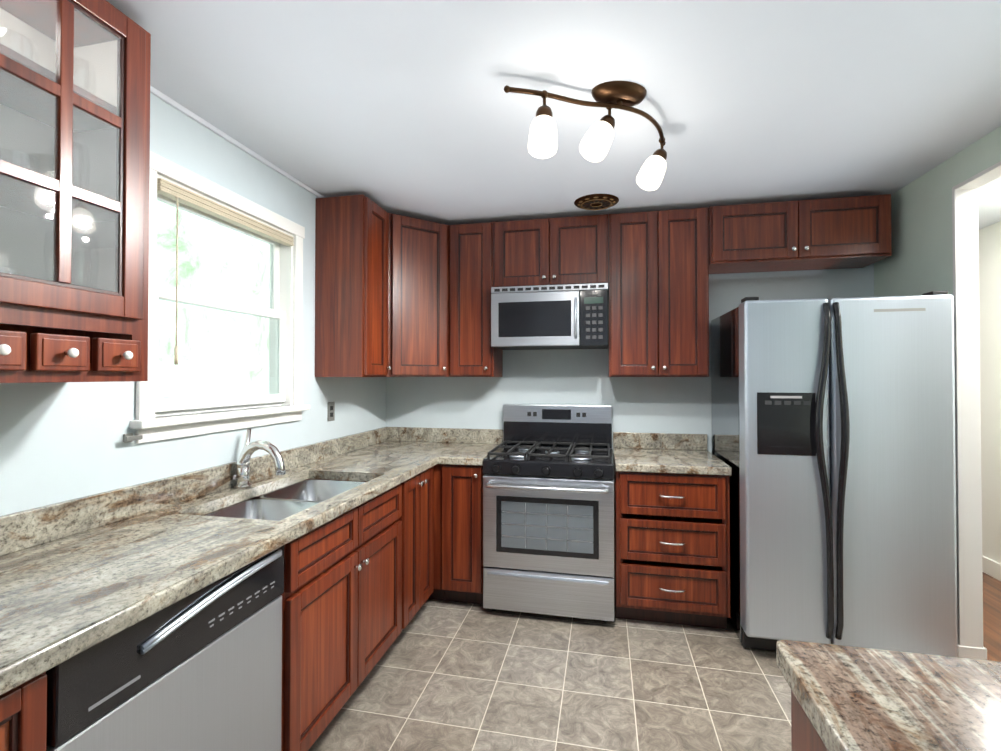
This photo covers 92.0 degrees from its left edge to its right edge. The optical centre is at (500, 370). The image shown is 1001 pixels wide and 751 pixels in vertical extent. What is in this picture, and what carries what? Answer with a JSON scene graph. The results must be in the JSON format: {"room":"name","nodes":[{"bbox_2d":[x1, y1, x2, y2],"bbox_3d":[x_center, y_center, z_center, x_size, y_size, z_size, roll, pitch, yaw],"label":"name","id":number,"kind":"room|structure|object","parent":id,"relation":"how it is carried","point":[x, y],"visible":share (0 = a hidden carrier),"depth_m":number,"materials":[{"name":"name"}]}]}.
{"room":"kitchen","nodes":[
{"label":"kitchen","id":0,"kind":"room"},
{"bbox_2d":[0,93,385,515],"bbox_3d":[-1.458,0.186,1.266,0.120,2.470,5.000,0,-1,12],"label":"wall","id":1,"kind":"structure","parent":0,"point":[61,441],"depth_m":1.83,"materials":[{"name":"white paint"}]},
{"bbox_2d":[0,0,150,382],"bbox_3d":[-1.266,-0.495,1.028,0.355,1.045,0.910,0,-1,12],"label":"upper cabinet","id":2,"kind":"object","parent":1,"relation":"attached to","point":[74,163],"visible":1,"depth_m":1.31,"materials":[{"name":"brown wood"}]},
{"bbox_2d":[129,151,309,443],"bbox_3d":[-1.238,-0.263,2.196,0.185,1.060,0.990,0,-1,12],"label":"kitchen window","id":3,"kind":"structure","parent":1,"relation":"in","point":[283,312],"depth_m":2.17,"materials":[{"name":"white glass"}]},
{"bbox_2d":[123,178,293,442],"bbox_3d":[-1.210,-0.229,2.118,0.060,0.970,0.930,0,-1,12],"label":"window blind","id":4,"kind":"object","parent":3,"relation":"attached to","point":[170,190],"visible":0.88,"depth_m":2.00,"materials":[{"name":"beige"}]},
{"bbox_2d":[150,85,324,197],"bbox_3d":[-1.424,-1.040,1.120,0.014,0.022,4.680,0,-1,12],"label":"trim","id":5,"kind":"structure","parent":1,"relation":"attached to","point":[176,105],"depth_m":2.12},
{"bbox_2d":[328,402,334,420],"bbox_3d":[-1.033,0.251,2.948,0.008,0.116,0.072,0,-1,12],"label":"electrical outlet plate","id":6,"kind":"object","parent":1,"relation":"attached to","point":[331,411],"visible":1,"depth_m":2.95,"materials":[{"name":"grey"}]},
{"bbox_2d":[315,194,390,376],"bbox_3d":[-0.868,-0.477,2.904,0.351,1.035,0.305,0,-1,12],"label":"upper cabinet","id":7,"kind":"object","parent":1,"relation":"attached to","point":[351,280],"visible":1,"depth_m":2.77,"materials":[{"name":"brown wood"}]},
{"bbox_2d":[386,213,448,376],"bbox_3d":[-0.645,-0.472,3.334,0.607,1.035,0.626,0,-1,12],"label":"upper cabinet","id":8,"kind":"object","parent":1,"relation":"attached to","point":[418,331],"visible":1,"depth_m":3.14,"materials":[{"name":"brown wood"}]},
{"bbox_2d":[106,0,1000,229],"bbox_3d":[0.933,-1.092,1.895,4.540,0.100,7.440,0,-1,12],"label":"ceiling","id":9,"kind":"structure","parent":0,"point":[410,108],"depth_m":1.81,"materials":[{"name":"white paint"}]},
{"bbox_2d":[504,81,666,190],"bbox_3d":[0.365,-0.906,1.902,0.610,0.270,0.554,0,-1,12],"label":"track light","id":10,"kind":"object","parent":9,"relation":"hanging from","point":[595,143],"visible":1,"depth_m":1.77,"materials":[{"name":"white glass"}]},
{"bbox_2d":[574,194,618,209],"bbox_3d":[0.586,-1.018,2.950,0.270,0.020,0.270,0,-1,12],"label":"ceiling vent","id":11,"kind":"object","parent":9,"relation":"in","point":[595,201],"visible":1,"depth_m":2.91,"materials":[{"name":"brown metal"}]},
{"bbox_2d":[386,263,873,458],"bbox_3d":[0.727,0.212,3.417,3.495,2.470,0.120,0,-1,12],"label":"wall","id":12,"kind":"structure","parent":0,"point":[681,405],"depth_m":3.36,"materials":[{"name":"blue paint"}]},
{"bbox_2d":[449,222,502,376],"bbox_3d":[-0.172,-0.471,3.374,0.308,1.035,0.351,0,-1,12],"label":"upper cabinet","id":13,"kind":"object","parent":12,"relation":"attached to","point":[473,352],"visible":0.98,"depth_m":3.25,"materials":[{"name":"brown wood"}]},
{"bbox_2d":[494,214,608,286],"bbox_3d":[0.346,-0.765,3.267,0.748,0.450,0.351,0,-1,12],"label":"upper cabinet","id":14,"kind":"object","parent":12,"relation":"attached to","point":[557,251],"visible":0.92,"depth_m":3.12,"materials":[{"name":"brown wood"}]},
{"bbox_2d":[491,283,607,349],"bbox_3d":[0.338,-0.343,3.218,0.738,0.385,0.441,0,-1,12],"label":"microwave","id":15,"kind":"object","parent":14,"relation":"attached to","point":[561,316],"visible":1,"depth_m":3.04,"materials":[{"name":"silver metal"}]},
{"bbox_2d":[608,207,708,376],"bbox_3d":[1.004,-0.474,3.123,0.593,1.035,0.351,0,-1,12],"label":"upper cabinet","id":16,"kind":"object","parent":12,"relation":"attached to","point":[658,293],"visible":1,"depth_m":2.98,"materials":[{"name":"brown wood"}]},
{"bbox_2d":[708,194,891,273],"bbox_3d":[1.765,-0.819,2.957,0.960,0.350,0.366,0,-1,12],"label":"upper cabinet","id":17,"kind":"object","parent":12,"relation":"attached to","point":[834,233],"visible":0.96,"depth_m":2.82,"materials":[{"name":"brown wood"}]},
{"bbox_2d":[308,572,1000,750],"bbox_3d":[0.933,1.478,1.865,4.540,0.100,7.440,0,-1,12],"label":"floor","id":18,"kind":"structure","parent":0,"point":[442,675],"depth_m":2.17,"materials":[{"name":"tile"}]},
{"bbox_2d":[0,672,46,750],"bbox_3d":[-1.182,0.979,0.675,0.659,0.870,0.578,0,-1,12],"label":"base cabinet","id":19,"kind":"object","parent":18,"relation":"on","point":[23,715],"visible":0.77,"depth_m":0.85,"materials":[{"name":"brown wood"}]},
{"bbox_2d":[46,546,283,750],"bbox_3d":[-1.048,0.987,1.290,0.606,0.868,0.668,0,-1,12],"label":"dishwasher","id":20,"kind":"object","parent":18,"relation":"on","point":[200,670],"visible":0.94,"depth_m":1.20,"materials":[{"name":"grey metal"}]},
{"bbox_2d":[205,478,401,750],"bbox_3d":[-0.884,0.996,2.072,0.659,0.870,0.916,0,-1,12],"label":"base cabinet","id":21,"kind":"object","parent":18,"relation":"on","point":[341,612],"visible":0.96,"depth_m":1.86,"materials":[{"name":"brown wood"}]},
{"bbox_2d":[0,427,502,694],"bbox_3d":[-0.770,0.483,1.978,0.924,0.148,3.308,0,-1,12],"label":"countertop","id":22,"kind":"structure","parent":21,"relation":"on","point":[79,575],"depth_m":1.44,"materials":[{"name":"stone"}]},
{"bbox_2d":[234,429,285,488],"bbox_3d":[-1.044,0.389,2.127,0.258,0.252,0.105,0,-1,12],"label":"faucet","id":23,"kind":"object","parent":22,"relation":"on","point":[243,467],"visible":1,"depth_m":2.11,"materials":[{"name":"silver metal"}]},
{"bbox_2d":[204,479,364,520],"bbox_3d":[-0.875,0.661,2.076,0.434,0.200,0.814,0,-1,12],"label":"sink","id":24,"kind":"object","parent":22,"relation":"in","point":[283,502],"visible":0.08,"depth_m":2.09,"materials":[{"name":"metal"}]},
{"bbox_2d":[399,467,433,628],"bbox_3d":[-0.739,1.004,2.750,0.659,0.870,0.462,0,-1,12],"label":"base cabinet","id":25,"kind":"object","parent":18,"relation":"on","point":[416,518],"depth_m":2.65,"materials":[{"name":"brown wood"}]},
{"bbox_2d":[428,464,444,600],"bbox_3d":[-0.626,1.010,3.299,0.651,0.870,0.653,0,-1,12],"label":"base cabinet","id":26,"kind":"object","parent":18,"relation":"on","point":[438,593],"visible":0.17,"depth_m":2.96,"materials":[{"name":"brown wood"}]},
{"bbox_2d":[441,464,483,603],"bbox_3d":[-0.173,1.009,3.199,0.270,0.870,0.659,0,-1,12],"label":"base cabinet","id":27,"kind":"object","parent":18,"relation":"on","point":[462,566],"visible":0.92,"depth_m":2.92,"materials":[{"name":"brown wood"}]},
{"bbox_2d":[483,404,614,621],"bbox_3d":[0.323,0.840,3.041,0.754,1.205,0.724,0,-1,12],"label":"gas range","id":28,"kind":"object","parent":18,"relation":"on","point":[548,510],"visible":1,"depth_m":2.77,"materials":[{"name":"grey metal"}]},
{"bbox_2d":[614,464,729,628],"bbox_3d":[1.005,1.006,2.946,0.600,0.870,0.662,0,-1,12],"label":"base cabinet","id":29,"kind":"object","parent":18,"relation":"on","point":[671,548],"visible":0.98,"depth_m":2.67,"materials":[{"name":"brown wood"}]},
{"bbox_2d":[613,432,731,475],"bbox_3d":[1.008,0.495,2.959,0.606,0.148,0.647,0,-1,12],"label":"countertop","id":30,"kind":"structure","parent":29,"relation":"on","point":[676,453],"depth_m":3.02,"materials":[{"name":"stone"}]},
{"bbox_2d":[791,690,827,750],"bbox_3d":[0.705,0.977,0.511,0.515,0.870,0.627,0,-1,12],"label":"base cabinet","id":31,"kind":"object","parent":18,"relation":"on","point":[805,736],"depth_m":0.77,"materials":[{"name":"brown wood"}]},
{"bbox_2d":[776,640,1000,750],"bbox_3d":[1.096,0.517,0.433,1.342,0.043,0.685,0,-1,12],"label":"countertop","id":32,"kind":"structure","parent":31,"relation":"on","point":[850,698],"depth_m":0.74,"materials":[{"name":"stone"}]},
{"bbox_2d":[711,291,957,656],"bbox_3d":[1.731,0.536,2.667,0.895,1.804,0.839,0,-1,12],"label":"refrigerator","id":33,"kind":"object","parent":18,"relation":"on","point":[833,433],"visible":0.94,"depth_m":2.30,"materials":[{"name":"grey metal"}]},
{"bbox_2d":[874,126,1000,296],"bbox_3d":[1.857,0.177,0.558,0.090,2.470,5.000,0,-1,12],"label":"wall","id":34,"kind":"structure","parent":0,"point":[919,261],"depth_m":2.52,"materials":[{"name":"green paint"}]},
{"bbox_2d":[952,161,1000,659],"bbox_3d":[2.137,0.268,1.869,0.118,2.320,0.924,0,-1,12],"label":"trim","id":35,"kind":"structure","parent":34,"relation":"attached to","point":[967,413],"depth_m":2.30,"materials":[{"name":"white wood"}]},
{"bbox_2d":[978,221,1000,563],"bbox_3d":[3.106,0.188,1.477,0.120,2.470,7.320,0,-1,12],"label":"wall","id":36,"kind":"structure","parent":0,"point":[989,238],"depth_m":3.37,"materials":[{"name":"beige paint"}]},
{"bbox_2d":[982,555,1000,580],"bbox_3d":[3.027,1.365,1.419,0.015,0.115,7.180,0,-1,12],"label":"baseboard","id":37,"kind":"structure","parent":36,"relation":"attached to","point":[991,568],"depth_m":3.37,"materials":[{"name":"white wood"}]},
{"label":"outside","id":38,"kind":"structure","parent":0,"visible":0},
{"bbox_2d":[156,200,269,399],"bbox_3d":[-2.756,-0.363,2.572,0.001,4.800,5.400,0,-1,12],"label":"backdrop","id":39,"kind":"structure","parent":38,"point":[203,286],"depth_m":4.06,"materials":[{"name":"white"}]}
]}

